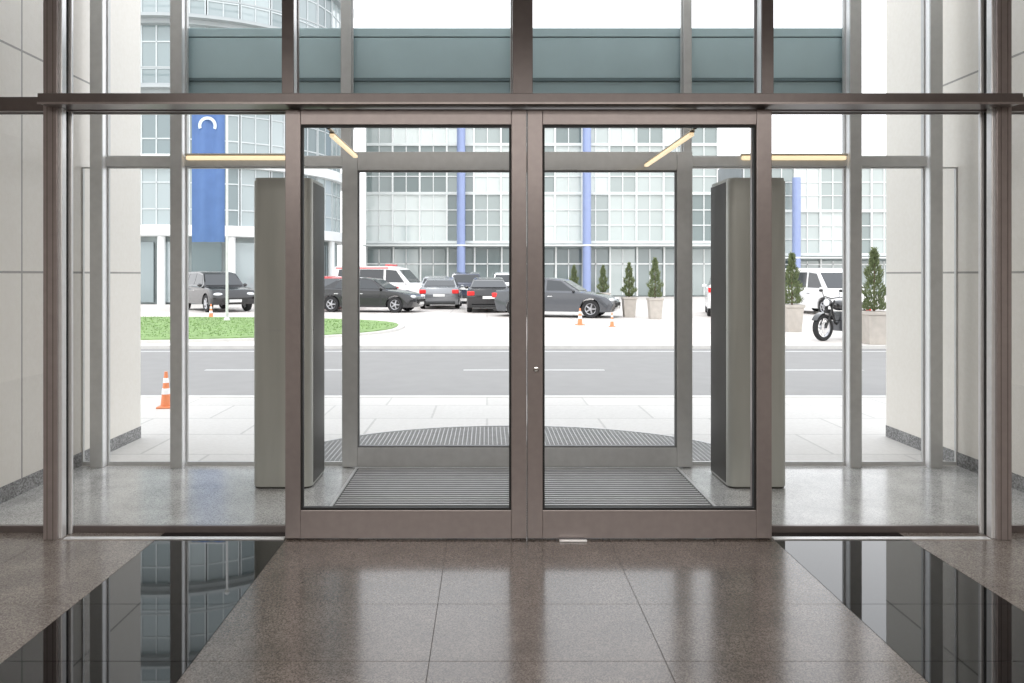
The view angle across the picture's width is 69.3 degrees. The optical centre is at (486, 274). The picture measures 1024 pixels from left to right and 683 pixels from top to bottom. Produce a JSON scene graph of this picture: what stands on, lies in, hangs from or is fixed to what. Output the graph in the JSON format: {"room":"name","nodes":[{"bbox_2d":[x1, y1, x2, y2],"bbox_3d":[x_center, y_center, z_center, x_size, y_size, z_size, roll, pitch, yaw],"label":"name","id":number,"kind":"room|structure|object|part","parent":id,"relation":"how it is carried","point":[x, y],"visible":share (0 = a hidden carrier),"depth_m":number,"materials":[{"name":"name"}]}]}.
{"room":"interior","nodes":[
{"label":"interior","id":0,"kind":"room"},
{"bbox_2d":[0,0,140,486],"bbox_3d":[-3.550,-0.950,5.775,0.500,5.000,2.550,0,0,0],"label":"wall","id":1,"kind":"structure","parent":0,"point":[21,21],"depth_m":5.47,"materials":[{"name":"beige stone"}]},
{"bbox_2d":[0,426,140,503],"bbox_3d":[-3.297,1.495,5.785,0.005,0.110,2.530,0,0,0],"label":"baseboard","id":2,"kind":"structure","parent":1,"relation":"attached to","point":[11,490],"depth_m":5.45,"materials":[{"name":"grey stone"}]},
{"bbox_2d":[184,153,284,159],"bbox_3d":[-1.995,-0.955,5.981,0.890,0.050,0.031,0,0,0],"label":"lamp","id":3,"kind":"object","parent":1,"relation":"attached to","point":[189,156],"visible":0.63,"depth_m":5.97,"materials":[{"name":"beige plastic"}]},
{"bbox_2d":[186,156,284,159],"bbox_3d":[-1.995,-0.946,5.981,0.872,0.032,0.030,0,0,0],"label":"diffuser","id":4,"kind":"object","parent":3,"relation":"attached to","point":[187,157],"depth_m":5.97,"materials":[{"name":"beige plastic"}]},
{"bbox_2d":[186,0,351,156],"bbox_3d":[-1.775,-2.205,6.030,1.350,2.490,0.080,0,0,0],"label":"window","id":5,"kind":"structure","parent":1,"relation":"in","point":[187,1],"depth_m":5.99,"materials":[{"name":"silver metal"}]},
{"bbox_2d":[352,0,510,149],"bbox_3d":[-0.450,-2.205,6.035,1.300,2.490,0.040,0,0,0],"label":"window","id":6,"kind":"structure","parent":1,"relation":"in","point":[352,0],"depth_m":6.01,"materials":[{"name":"silver metal"}]},
{"bbox_2d":[189,28,841,92],"bbox_3d":[0.235,-1.720,6.135,5.650,0.620,0.110,0,0,0],"label":"fascia","id":7,"kind":"object","parent":6,"relation":"attached to","point":[221,60],"visible":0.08,"depth_m":6.08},
{"bbox_3d":[-1.867,-1.785,6.133,1.445,0.330,0.095,0,0,0],"label":"panel","id":8,"kind":"part","parent":7,"relation":"part of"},
{"bbox_3d":[-1.867,-1.502,6.138,1.445,0.185,0.085,0,0,0],"label":"panel","id":9,"kind":"part","parent":7,"relation":"part of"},
{"bbox_3d":[-0.450,-1.785,6.133,1.370,0.330,0.095,0,0,0],"label":"panel","id":10,"kind":"part","parent":7,"relation":"part of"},
{"bbox_3d":[-0.450,-1.502,6.138,1.370,0.185,0.085,0,0,0],"label":"panel","id":11,"kind":"part","parent":7,"relation":"part of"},
{"bbox_3d":[0.235,-1.994,6.135,5.650,0.072,0.110,0,0,0],"label":"rail","id":12,"kind":"part","parent":7,"relation":"part of","materials":[{"name":"grey metal"}]},
{"bbox_3d":[0.932,-1.785,6.133,1.375,0.330,0.095,0,0,0],"label":"panel","id":13,"kind":"part","parent":7,"relation":"part of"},
{"bbox_3d":[0.932,-1.502,6.138,1.375,0.185,0.085,0,0,0],"label":"panel","id":14,"kind":"part","parent":7,"relation":"part of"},
{"bbox_3d":[2.345,-1.785,6.133,1.430,0.330,0.095,0,0,0],"label":"panel","id":15,"kind":"part","parent":7,"relation":"part of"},
{"bbox_3d":[2.345,-1.502,6.138,1.430,0.185,0.085,0,0,0],"label":"panel","id":16,"kind":"part","parent":7,"relation":"part of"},
{"bbox_2d":[105,157,926,166],"bbox_3d":[0.235,-0.920,6.037,6.850,0.080,0.085,0,0,0],"label":"trim","id":17,"kind":"structure","parent":1,"relation":"attached to","point":[109,161],"depth_m":6.00,"materials":[{"name":"silver metal"}]},
{"bbox_2d":[107,0,169,156],"bbox_3d":[-2.817,-2.205,6.035,0.545,2.490,0.040,0,0,0],"label":"window","id":18,"kind":"structure","parent":17,"relation":"attached to","point":[108,1],"depth_m":6.02,"materials":[{"name":"silver metal"}]},
{"bbox_2d":[342,152,508,466],"bbox_3d":[-0.462,0.276,5.965,1.406,2.532,0.050,0,0,0],"label":"door","id":19,"kind":"structure","parent":17,"relation":"attached to","point":[354,454],"depth_m":5.94,"materials":[{"name":"silver metal"}]},
{"bbox_3d":[-0.422,-0.915,5.965,1.236,0.150,0.046,0,0,0],"label":"rail","id":20,"kind":"part","parent":19,"relation":"part of","materials":[{"name":"silver metal"}]},
{"bbox_3d":[-0.422,1.464,5.965,1.236,0.155,0.046,0,0,0],"label":"rail","id":21,"kind":"part","parent":19,"relation":"part of","materials":[{"name":"silver metal"}]},
{"bbox_2d":[545,152,691,466],"bbox_3d":[0.948,0.276,5.965,1.405,2.532,0.050,0,0,0],"label":"door","id":22,"kind":"structure","parent":17,"relation":"attached to","point":[679,454],"depth_m":5.94,"materials":[{"name":"silver metal"}]},
{"bbox_3d":[0.907,-0.915,5.965,1.235,0.150,0.046,0,0,0],"label":"rail","id":23,"kind":"part","parent":22,"relation":"part of","materials":[{"name":"silver metal"}]},
{"bbox_3d":[0.907,1.464,5.965,1.235,0.155,0.046,0,0,0],"label":"rail","id":24,"kind":"part","parent":22,"relation":"part of","materials":[{"name":"silver metal"}]},
{"bbox_2d":[692,0,861,467],"bbox_3d":[2.330,-0.950,6.005,1.360,5.000,0.130,0,0,0],"label":"window","id":25,"kind":"structure","parent":17,"relation":"attached to","point":[842,462],"depth_m":5.94,"materials":[{"name":"silver metal"}]},
{"bbox_2d":[862,0,942,467],"bbox_3d":[3.335,-0.950,6.005,0.650,5.000,0.130,0,0,0],"label":"window","id":26,"kind":"structure","parent":25,"relation":"attached to","point":[921,462],"depth_m":5.94,"materials":[{"name":"silver metal"}]},
{"bbox_2d":[943,167,957,464],"bbox_3d":[3.745,0.335,6.035,0.170,2.430,0.024,0,0,0],"label":"window","id":27,"kind":"structure","parent":26,"relation":"attached to","point":[954,462],"depth_m":6.02,"materials":[{"name":"silver metal"}]},
{"bbox_2d":[862,0,924,156],"bbox_3d":[3.285,-2.205,6.035,0.550,2.490,0.040,0,0,0],"label":"window","id":28,"kind":"structure","parent":17,"relation":"attached to","point":[922,1],"depth_m":6.02,"materials":[{"name":"silver metal"}]},
{"bbox_2d":[680,0,682,151],"bbox_3d":[0.935,-2.205,6.035,1.310,2.490,0.040,0,0,0],"label":"window","id":29,"kind":"structure","parent":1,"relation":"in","point":[681,1],"depth_m":6.01,"materials":[{"name":"silver metal"}]},
{"bbox_2d":[683,0,845,156],"bbox_3d":[2.252,-2.205,6.030,1.325,2.490,0.080,0,0,0],"label":"window","id":30,"kind":"structure","parent":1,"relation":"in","point":[843,1],"depth_m":5.99,"materials":[{"name":"silver metal"}]},
{"bbox_2d":[740,153,847,159],"bbox_3d":[2.480,-0.955,5.981,0.860,0.050,0.031,0,0,0],"label":"lamp","id":31,"kind":"object","parent":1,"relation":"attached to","point":[745,156],"visible":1,"depth_m":5.97,"materials":[{"name":"beige plastic"}]},
{"bbox_2d":[742,156,845,159],"bbox_3d":[2.480,-0.946,5.981,0.843,0.032,0.030,0,0,0],"label":"diffuser","id":32,"kind":"object","parent":31,"relation":"attached to","point":[743,157],"depth_m":5.97,"materials":[{"name":"beige plastic"}]},
{"bbox_2d":[0,466,1023,682],"bbox_3d":[0.250,1.580,-4.000,14.500,0.060,20.000,0,0,0],"label":"floor","id":33,"kind":"structure","parent":0,"point":[288,610],"depth_m":3.57,"materials":[{"name":"grey tile"}]},
{"bbox_2d":[170,0,341,467],"bbox_3d":[-1.853,-0.950,6.005,1.385,5.000,0.130,0,0,0],"label":"window","id":34,"kind":"structure","parent":33,"relation":"on","point":[188,462],"depth_m":5.94,"materials":[{"name":"silver metal"}]},
{"bbox_2d":[90,0,169,467],"bbox_3d":[-2.868,-0.950,6.005,0.645,5.000,0.130,0,0,0],"label":"window","id":35,"kind":"structure","parent":34,"relation":"attached to","point":[109,462],"depth_m":5.94,"materials":[{"name":"silver metal"}]},
{"bbox_2d":[82,167,89,464],"bbox_3d":[-3.245,0.335,6.035,0.110,2.430,0.024,0,0,0],"label":"window","id":36,"kind":"structure","parent":35,"relation":"attached to","point":[84,462],"depth_m":6.03,"materials":[{"name":"silver metal"}]},
{"bbox_2d":[254,178,323,488],"bbox_3d":[-1.486,0.422,5.600,0.433,2.256,0.480,0,0,0],"label":"column","id":37,"kind":"structure","parent":33,"relation":"on","point":[269,193],"depth_m":5.36,"materials":[{"name":"grey metal"}]},
{"bbox_3d":[-1.272,0.420,5.600,0.007,2.200,0.356,0,0,0],"label":"outlet panel","id":38,"kind":"part","parent":37,"relation":"part of","materials":[{"name":"grey metal"}]},
{"bbox_2d":[330,467,715,505],"bbox_3d":[0.240,1.544,5.220,2.580,0.012,1.400,0,0,0],"label":"entrance mat","id":39,"kind":"object","parent":33,"relation":"on","point":[365,486],"visible":0.42,"depth_m":5.36,"materials":[{"name":"metal"}]},
{"bbox_2d":[63,537,990,539],"bbox_3d":[0.235,1.547,4.350,5.430,0.006,0.040,0,0,0],"label":"trim","id":40,"kind":"structure","parent":33,"relation":"on","point":[65,538],"depth_m":4.34,"materials":[{"name":"metal"}]},
{"bbox_2d":[559,539,586,541],"bbox_3d":[0.500,1.544,4.300,0.160,0.012,0.024,0,0,0],"label":"floor guide","id":41,"kind":"object","parent":33,"relation":"on","point":[560,540],"visible":1,"depth_m":4.29,"materials":[{"name":"metal"}]},
{"bbox_2d":[711,178,784,488],"bbox_3d":[1.964,0.422,5.600,0.433,2.256,0.480,0,0,0],"label":"column","id":42,"kind":"structure","parent":33,"relation":"on","point":[730,197],"depth_m":5.37,"materials":[{"name":"grey metal"}]},
{"bbox_3d":[1.750,0.420,5.600,0.007,2.200,0.356,0,0,0],"label":"outlet panel","id":43,"kind":"part","parent":42,"relation":"part of","materials":[{"name":"grey metal"}]},
{"bbox_2d":[886,0,1023,476],"bbox_3d":[4.080,-0.950,5.800,0.500,5.000,2.600,0,0,0],"label":"wall","id":44,"kind":"structure","parent":0,"point":[903,17],"depth_m":6.13,"materials":[{"name":"beige stone"}]},
{"bbox_2d":[886,425,1023,491],"bbox_3d":[3.828,1.495,5.810,0.005,0.110,2.580,0,0,0],"label":"baseboard","id":45,"kind":"structure","parent":44,"relation":"attached to","point":[969,463],"depth_m":6.11,"materials":[{"name":"grey stone"}]},
{"bbox_3d":[0.250,-1.000,4.465,14.500,5.100,0.170,0,0,0],"label":"wall","id":46,"kind":"structure","parent":0,"visible":0},
{"bbox_2d":[0,113,42,532],"bbox_3d":[-3.398,0.287,4.465,1.603,2.525,0.028,0,0,0],"label":"window","id":47,"kind":"structure","parent":46,"relation":"in","point":[3,528],"depth_m":4.45,"materials":[{"name":"brown metal"}]},
{"bbox_2d":[43,0,284,539],"bbox_3d":[-1.889,-0.250,4.411,1.417,3.600,0.168,0,0,0],"label":"window","id":48,"kind":"structure","parent":46,"relation":"in","point":[76,528],"depth_m":4.35,"materials":[{"name":"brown metal"}]},
{"bbox_3d":[-2.556,-0.250,4.337,0.082,3.600,0.018,0,0,0],"label":"plate","id":49,"kind":"part","parent":48,"relation":"part of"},
{"bbox_2d":[327,128,357,157],"bbox_3d":[-0.966,-0.935,4.975,0.032,0.150,0.950,0,0,0],"label":"lamp","id":50,"kind":"object","parent":46,"relation":"attached to","point":[333,135],"visible":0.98,"depth_m":4.88,"materials":[{"name":"beige"}]},
{"bbox_2d":[285,109,526,537],"bbox_3d":[-0.475,0.286,4.353,1.414,2.512,0.050,0,0,0],"label":"door","id":51,"kind":"structure","parent":46,"relation":"in","point":[301,521],"depth_m":4.33,"materials":[{"name":"brown metal"}]},
{"bbox_3d":[-0.475,-0.925,4.353,1.234,0.090,0.046,0,0,0],"label":"rail","id":52,"kind":"part","parent":51,"relation":"part of","materials":[{"name":"metal"}]},
{"bbox_3d":[-0.475,1.460,4.353,1.234,0.165,0.046,0,0,0],"label":"rail","id":53,"kind":"part","parent":51,"relation":"part of","materials":[{"name":"brown metal"}]},
{"bbox_2d":[282,0,532,92],"bbox_3d":[-0.470,-1.550,4.430,1.480,1.000,0.140,0,0,0],"label":"window","id":54,"kind":"structure","parent":46,"relation":"in","point":[298,0],"depth_m":4.36,"materials":[{"name":"brown metal"}]},
{"bbox_2d":[0,97,1023,112],"bbox_3d":[0.250,-1.018,4.450,8.900,0.085,0.100,0,0,0],"label":"trim","id":55,"kind":"structure","parent":46,"relation":"attached to","point":[7,104],"depth_m":4.40,"materials":[{"name":"brown metal"}]},
{"bbox_2d":[37,93,1023,109],"bbox_3d":[0.247,-1.006,4.303,5.625,0.064,0.175,0,0,0],"label":"beam","id":56,"kind":"structure","parent":46,"relation":"attached to","point":[67,101],"depth_m":4.22,"materials":[{"name":"brown metal"}]},
{"bbox_2d":[527,109,771,537],"bbox_3d":[0.952,0.286,4.346,1.431,2.512,0.063,0,0,0],"label":"door","id":57,"kind":"structure","parent":46,"relation":"in","point":[754,521],"depth_m":4.33,"materials":[{"name":"brown metal"}]},
{"bbox_3d":[0.952,-0.925,4.353,1.251,0.090,0.046,0,0,0],"label":"rail","id":58,"kind":"part","parent":57,"relation":"part of","materials":[{"name":"metal"}]},
{"bbox_3d":[0.952,1.460,4.353,1.251,0.165,0.046,0,0,0],"label":"rail","id":59,"kind":"part","parent":57,"relation":"part of","materials":[{"name":"metal"}]},
{"bbox_2d":[644,128,696,166],"bbox_3d":[1.266,-0.935,5.200,0.032,0.150,1.400,0,0,0],"label":"lamp","id":60,"kind":"object","parent":46,"relation":"attached to","point":[688,135],"visible":0.94,"depth_m":5.03,"materials":[{"name":"beige"}]},
{"bbox_2d":[754,0,773,92],"bbox_3d":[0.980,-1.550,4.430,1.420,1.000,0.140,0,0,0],"label":"mullion","id":61,"kind":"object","parent":46,"relation":"in","point":[754,0],"depth_m":4.36,"materials":[{"name":"brown metal"}]},
{"bbox_2d":[750,0,1011,539],"bbox_3d":[2.335,-0.250,4.413,1.470,3.600,0.173,0,0,0],"label":"window","id":62,"kind":"structure","parent":46,"relation":"in","point":[775,528],"depth_m":4.35,"materials":[{"name":"brown metal"}]},
{"bbox_3d":[3.026,-0.250,4.337,0.087,3.600,0.018,0,0,0],"label":"plate","id":63,"kind":"part","parent":62,"relation":"part of","materials":[{"name":"metal"}]},
{"bbox_2d":[1012,113,1023,532],"bbox_3d":[3.885,0.287,4.465,1.630,2.525,0.028,0,0,0],"label":"window","id":64,"kind":"structure","parent":46,"relation":"in","point":[1015,528],"depth_m":4.45,"materials":[{"name":"brown metal"}]},
{"label":"outside","id":65,"kind":"structure","parent":0,"visible":0},
{"bbox_2d":[141,395,885,397],"bbox_3d":[0.000,1.698,9.425,120.000,0.305,0.150,0,0,0],"label":"kerb","id":66,"kind":"object","parent":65,"point":[142,396],"visible":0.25,"depth_m":9.41,"materials":[{"name":"concrete"}]},
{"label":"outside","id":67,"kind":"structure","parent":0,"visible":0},
{"bbox_2d":[141,345,885,348],"bbox_3d":[0.000,1.698,16.275,160.000,0.305,0.150,0,0,0],"label":"kerb","id":68,"kind":"object","parent":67,"point":[142,346],"visible":0.25,"depth_m":16.20,"materials":[{"name":"concrete"}]},
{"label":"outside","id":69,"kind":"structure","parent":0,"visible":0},
{"bbox_2d":[141,295,885,344],"bbox_3d":[0.000,1.700,118.175,320.000,0.300,203.650,0,0,0],"label":"parking lot","id":70,"kind":"structure","parent":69,"point":[433,324],"depth_m":22.71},
{"bbox_2d":[209,304,212,316],"bbox_3d":[-9.772,1.288,26.200,0.229,0.525,0.229,0,0,-17],"label":"traffic cone","id":71,"kind":"object","parent":70,"relation":"on","point":[210,311],"visible":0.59,"depth_m":26.16,"materials":[{"name":"orange plastic"}]},
{"bbox_2d":[189,271,253,311],"bbox_3d":[-11.901,0.690,32.499,2.160,1.720,4.526,0,0,-40],"label":"parked car","id":72,"kind":"object","parent":70,"relation":"on","point":[206,288],"visible":0.77,"depth_m":31.41,"materials":[{"name":"black paint"}]},
{"bbox_3d":[-10.467,1.075,30.790,0.520,0.110,0.064,0,0,-40],"label":"number plate","id":73,"kind":"part","parent":72,"relation":"part of","materials":[{"name":"white metal"}]},
{"bbox_2d":[223,298,247,301],"bbox_3d":[-10.487,1.030,30.813,1.034,0.160,0.104,0,0,-40],"label":"grille","id":74,"kind":"object","parent":72,"relation":"attached to","point":[224,299],"depth_m":30.79,"materials":[{"name":"black plastic"}]},
{"bbox_2d":[141,0,354,304],"bbox_3d":[-17.400,-12.550,47.000,17.776,28.200,17.776,0,0,-27],"label":"building","id":75,"kind":"structure","parent":70,"relation":"on","point":[246,133],"depth_m":39.67,"materials":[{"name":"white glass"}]},
{"bbox_3d":[-17.400,-10.240,47.000,17.700,1.080,17.689,0,0,0],"label":"balcony rail","id":76,"kind":"part","parent":75,"relation":"part of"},
{"bbox_3d":[-17.400,-13.940,47.000,17.700,1.080,17.689,0,0,0],"label":"balcony rail","id":77,"kind":"part","parent":75,"relation":"part of","materials":[{"name":"white metal"}]},
{"bbox_2d":[141,322,404,342],"bbox_3d":[-13.000,1.520,21.300,21.174,0.060,9.729,0,0,0],"label":"edging","id":78,"kind":"object","parent":70,"relation":"on","point":[400,326],"visible":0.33,"depth_m":17.36,"materials":[{"name":"concrete"}]},
{"bbox_2d":[141,316,397,339],"bbox_3d":[-13.000,1.490,21.300,20.902,0.120,9.631,0,0,0],"label":"lawn","id":79,"kind":"structure","parent":78,"relation":"on","point":[152,328],"depth_m":20.65,"materials":[{"name":"green plant"}]},
{"bbox_2d":[224,115,229,319],"bbox_3d":[-8.982,-2.901,24.000,1.300,8.730,0.200,0,0,0],"label":"flag pole","id":80,"kind":"object","parent":79,"relation":"on","point":[226,317],"visible":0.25,"depth_m":23.96,"materials":[{"name":"white metal"}]},
{"bbox_2d":[192,115,224,241],"bbox_3d":[-9.042,-3.310,23.995,1.060,4.480,0.121,0,0,0],"label":"banner","id":81,"kind":"object","parent":80,"relation":"hanging from","point":[208,131],"visible":0.85,"depth_m":24.00,"materials":[{"name":"blue fabric"}]},
{"bbox_2d":[324,276,341,308],"bbox_3d":[-7.423,0.795,34.995,2.060,1.510,4.116,0,0,-30],"label":"parked car","id":82,"kind":"object","parent":70,"relation":"on","point":[328,280],"visible":0.02,"depth_m":34.59,"materials":[{"name":"red paint"}]},
{"bbox_2d":[324,277,425,312],"bbox_3d":[-4.974,0.825,31.499,4.616,1.450,2.080,0,0,12],"label":"parked car","id":83,"kind":"object","parent":70,"relation":"on","point":[374,292],"visible":0.76,"depth_m":30.63,"materials":[{"name":"black paint"}]},
{"bbox_2d":[333,264,423,292],"bbox_3d":[-5.502,0.490,39.501,5.236,2.120,2.260,0,0,14],"label":"van","id":84,"kind":"object","parent":70,"relation":"on","point":[402,278],"visible":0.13,"depth_m":38.60,"materials":[{"name":"white paint"}]},
{"bbox_2d":[422,276,446,283],"bbox_3d":[-3.041,0.795,45.006,2.060,1.510,4.116,0,0,0],"label":"parked car","id":85,"kind":"object","parent":70,"relation":"on","point":[425,277],"visible":0.03,"depth_m":43.38,"materials":[{"name":"silver metal"}]},
{"bbox_2d":[419,277,463,308],"bbox_3d":[-2.165,0.825,35.606,2.080,1.450,4.616,0,0,0],"label":"parked car","id":86,"kind":"object","parent":70,"relation":"on","point":[436,290],"visible":0.9,"depth_m":33.40,"materials":[{"name":"grey paint"}]},
{"bbox_3d":[-2.165,0.915,33.359,0.520,0.110,0.122,0,0,0],"label":"number plate","id":87,"kind":"part","parent":86,"relation":"part of","materials":[{"name":"white metal"}]},
{"bbox_2d":[452,272,480,297],"bbox_3d":[-1.122,0.690,41.501,2.160,1.720,4.526,0,0,0],"label":"parked car","id":88,"kind":"object","parent":70,"relation":"on","point":[462,278],"visible":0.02,"depth_m":39.41,"materials":[{"name":"grey paint"}]},
{"bbox_2d":[465,277,508,311],"bbox_3d":[0.044,0.825,32.406,2.080,1.450,4.616,0,0,-1],"label":"parked car","id":89,"kind":"object","parent":70,"relation":"on","point":[479,294],"visible":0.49,"depth_m":30.21,"materials":[{"name":"black paint"}]},
{"bbox_2d":[467,291,474,295],"bbox_3d":[-0.658,0.750,30.225,0.300,0.180,0.265,0,0,-1],"label":"tail light","id":90,"kind":"object","parent":89,"relation":"attached to","point":[469,293],"depth_m":30.10,"materials":[{"name":"red plastic"}]},
{"bbox_3d":[0.083,0.915,30.159,0.520,0.110,0.122,0,0,-1],"label":"number plate","id":91,"kind":"part","parent":89,"relation":"part of","materials":[{"name":"white metal"}]},
{"bbox_2d":[494,272,508,285],"bbox_3d":[1.135,0.690,42.001,2.160,1.720,4.526,0,0,0],"label":"parked car","id":92,"kind":"object","parent":70,"relation":"on","point":[505,275],"visible":0.02,"depth_m":39.99,"materials":[{"name":"silver metal"}]},
{"bbox_2d":[363,128,717,296],"bbox_3d":[3.910,-7.750,59.400,25.420,18.600,15.200,0,0,0],"label":"office block","id":93,"kind":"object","parent":70,"relation":"on","point":[425,224],"visible":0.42,"depth_m":53.10,"materials":[{"name":"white glass"}]},
{"bbox_3d":[-7.730,-0.250,53.065,1.940,3.500,0.170,0,0,0],"label":"shop frame","id":94,"kind":"part","parent":93,"relation":"part of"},
{"bbox_3d":[-5.790,-0.250,53.065,1.940,3.500,0.170,0,0,0],"label":"shop frame","id":95,"kind":"part","parent":93,"relation":"part of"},
{"bbox_3d":[-3.850,-0.250,53.065,1.940,3.500,0.170,0,0,0],"label":"shop frame","id":96,"kind":"part","parent":93,"relation":"part of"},
{"bbox_3d":[-1.910,-0.250,53.065,1.940,3.500,0.170,0,0,0],"label":"shop frame","id":97,"kind":"part","parent":93,"relation":"part of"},
{"bbox_3d":[0.030,-0.250,53.065,1.940,3.500,0.170,0,0,0],"label":"shop frame","id":98,"kind":"part","parent":93,"relation":"part of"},
{"bbox_3d":[1.970,-0.250,53.065,1.940,3.500,0.170,0,0,0],"label":"shop frame","id":99,"kind":"part","parent":93,"relation":"part of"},
{"bbox_3d":[5.850,-0.250,53.065,1.940,3.500,0.170,0,0,0],"label":"shop frame","id":100,"kind":"part","parent":93,"relation":"part of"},
{"bbox_3d":[7.790,-0.250,53.065,1.940,3.500,0.170,0,0,0],"label":"shop frame","id":101,"kind":"part","parent":93,"relation":"part of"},
{"bbox_3d":[9.730,-0.250,53.065,1.940,3.500,0.170,0,0,0],"label":"shop frame","id":102,"kind":"part","parent":93,"relation":"part of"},
{"bbox_3d":[11.670,-0.250,53.065,1.940,3.500,0.170,0,0,0],"label":"shop frame","id":103,"kind":"part","parent":93,"relation":"part of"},
{"bbox_3d":[13.610,-0.250,53.065,1.940,3.500,0.170,0,0,0],"label":"shop frame","id":104,"kind":"part","parent":93,"relation":"part of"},
{"bbox_3d":[15.550,-0.250,53.065,1.940,3.500,0.170,0,0,0],"label":"shop frame","id":105,"kind":"part","parent":93,"relation":"part of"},
{"bbox_2d":[492,278,620,317],"bbox_3d":[2.635,0.825,27.798,4.616,1.450,2.080,0,0,18],"label":"parked car","id":106,"kind":"object","parent":70,"relation":"on","point":[561,295],"visible":0.63,"depth_m":26.86,"materials":[{"name":"grey paint"}]},
{"bbox_2d":[569,265,579,284],"bbox_3d":[3.990,0.530,34.011,0.639,2.040,0.666,0,0,27],"label":"conifer","id":107,"kind":"object","parent":70,"relation":"on","point":[574,270],"visible":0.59,"depth_m":33.93,"materials":[{"name":"plant"}]},
{"bbox_2d":[575,308,584,324],"bbox_3d":[2.878,1.288,22.900,0.229,0.525,0.229,0,0,-29],"label":"traffic cone","id":108,"kind":"object","parent":70,"relation":"on","point":[579,315],"visible":1,"depth_m":22.85,"materials":[{"name":"orange plastic"}]},
{"bbox_2d":[596,264,610,294],"bbox_3d":[5.317,0.530,34.000,0.639,2.040,0.666,0,0,-30],"label":"conifer","id":109,"kind":"object","parent":70,"relation":"on","point":[603,285],"visible":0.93,"depth_m":33.92,"materials":[{"name":"plant"}]},
{"bbox_2d":[609,313,615,326],"bbox_3d":[3.750,1.340,22.200,0.176,0.420,0.176,0,0,-6],"label":"traffic cone","id":110,"kind":"object","parent":70,"relation":"on","point":[611,320],"visible":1,"depth_m":22.16,"materials":[{"name":"orange plastic"}]},
{"bbox_2d":[620,262,637,316],"bbox_3d":[5.245,0.530,27.311,0.666,2.040,0.639,0,0,0],"label":"conifer","id":111,"kind":"object","parent":70,"relation":"on","point":[628,303],"visible":1,"depth_m":27.13,"materials":[{"name":"plant"}]},
{"bbox_2d":[646,257,663,318],"bbox_3d":[5.935,0.450,26.194,0.646,2.200,0.622,0,0,0],"label":"conifer","id":112,"kind":"object","parent":70,"relation":"on","point":[655,305],"visible":1,"depth_m":26.05,"materials":[{"name":"plant"}]},
{"bbox_2d":[702,277,710,315],"bbox_3d":[9.562,0.690,29.001,2.160,1.720,4.526,0,0,15],"label":"parked car","id":113,"kind":"object","parent":70,"relation":"on","point":[708,288],"visible":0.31,"depth_m":27.62,"materials":[{"name":"white paint"}]},
{"bbox_2d":[785,252,804,331],"bbox_3d":[8.373,0.450,20.287,0.622,2.200,0.646,0,0,0],"label":"conifer","id":114,"kind":"object","parent":70,"relation":"on","point":[794,312],"visible":0.95,"depth_m":20.13,"materials":[{"name":"plant"}]},
{"bbox_2d":[718,169,885,293],"bbox_3d":[31.040,-3.650,61.400,23.480,10.400,13.200,0,0,0],"label":"office block","id":115,"kind":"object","parent":70,"relation":"on","point":[813,197],"visible":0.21,"depth_m":56.10,"materials":[{"name":"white glass"}]},
{"bbox_3d":[26.190,0.150,56.065,1.940,2.700,0.170,0,0,0],"label":"shop frame","id":116,"kind":"part","parent":115,"relation":"part of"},
{"bbox_3d":[30.070,0.150,56.065,1.940,2.700,0.170,0,0,0],"label":"shop frame","id":117,"kind":"part","parent":115,"relation":"part of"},
{"bbox_2d":[785,268,872,312],"bbox_3d":[13.499,0.632,30.003,2.034,1.836,4.712,0,0,-10],"label":"van","id":118,"kind":"object","parent":70,"relation":"on","point":[829,280],"visible":0.38,"depth_m":28.90,"materials":[{"name":"white paint"}]},
{"bbox_2d":[812,289,870,340],"bbox_3d":[8.521,0.946,17.741,2.030,1.223,0.797,0,0,-28],"label":"motorcycle","id":119,"kind":"object","parent":70,"relation":"on","point":[833,322],"visible":0.58,"depth_m":17.45,"materials":[{"name":"metal"}]},
{"bbox_3d":[8.076,0.917,17.407,0.340,0.654,0.042,0,0,-28],"label":"fork leg","id":120,"kind":"part","parent":119,"relation":"part of","materials":[{"name":"black plastic"}]},
{"bbox_3d":[8.469,0.999,17.713,0.769,0.672,0.050,0,0,-28],"label":"frame","id":121,"kind":"part","parent":119,"relation":"part of","materials":[{"name":"black plastic"}]},
{"bbox_3d":[8.433,0.720,17.694,0.600,0.260,0.300,0,0,-28],"label":"fuel tank","id":122,"kind":"part","parent":119,"relation":"part of","materials":[{"name":"black metal"}]},
{"bbox_2d":[862,247,885,344],"bbox_3d":[8.699,0.450,16.654,0.646,2.200,0.622,0,0,0],"label":"conifer","id":123,"kind":"object","parent":70,"relation":"on","point":[874,320],"visible":0.97,"depth_m":16.52,"materials":[{"name":"plant"}]},
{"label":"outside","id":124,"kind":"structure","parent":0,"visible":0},
{"bbox_2d":[141,349,885,394],"bbox_3d":[0.000,1.735,12.850,160.000,0.230,6.700,0,0,0],"label":"road","id":125,"kind":"structure","parent":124,"point":[381,373],"depth_m":12.17,"materials":[{"name":"grey asphalt"}]},
{"bbox_2d":[141,351,885,370],"bbox_3d":[0.000,1.619,14.135,120.000,0.003,3.170,0,0,0],"label":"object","id":126,"kind":"structure","parent":125,"relation":"on","point":[141,351],"depth_m":15.64,"materials":[{"name":"paint"}]},
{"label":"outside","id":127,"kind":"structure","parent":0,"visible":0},
{"bbox_2d":[82,398,956,465],"bbox_3d":[0.000,1.700,7.675,120.000,0.300,3.350,0,0,0],"label":"sidewalk","id":128,"kind":"structure","parent":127,"point":[220,429],"depth_m":7.94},
{"bbox_2d":[156,371,169,408],"bbox_3d":[-3.752,1.340,8.650,0.176,0.420,0.176,0,0,-6],"label":"traffic cone","id":129,"kind":"object","parent":128,"relation":"on","point":[165,398],"visible":0.88,"depth_m":8.61,"materials":[{"name":"orange plastic"}]},
{"bbox_2d":[324,425,710,460],"bbox_3d":[0.240,1.544,6.846,4.060,0.012,1.451,0,0,0],"label":"floor grate","id":130,"kind":"object","parent":128,"relation":"on","point":[491,434],"visible":0.49,"depth_m":7.01,"materials":[{"name":"metal"}]}
]}

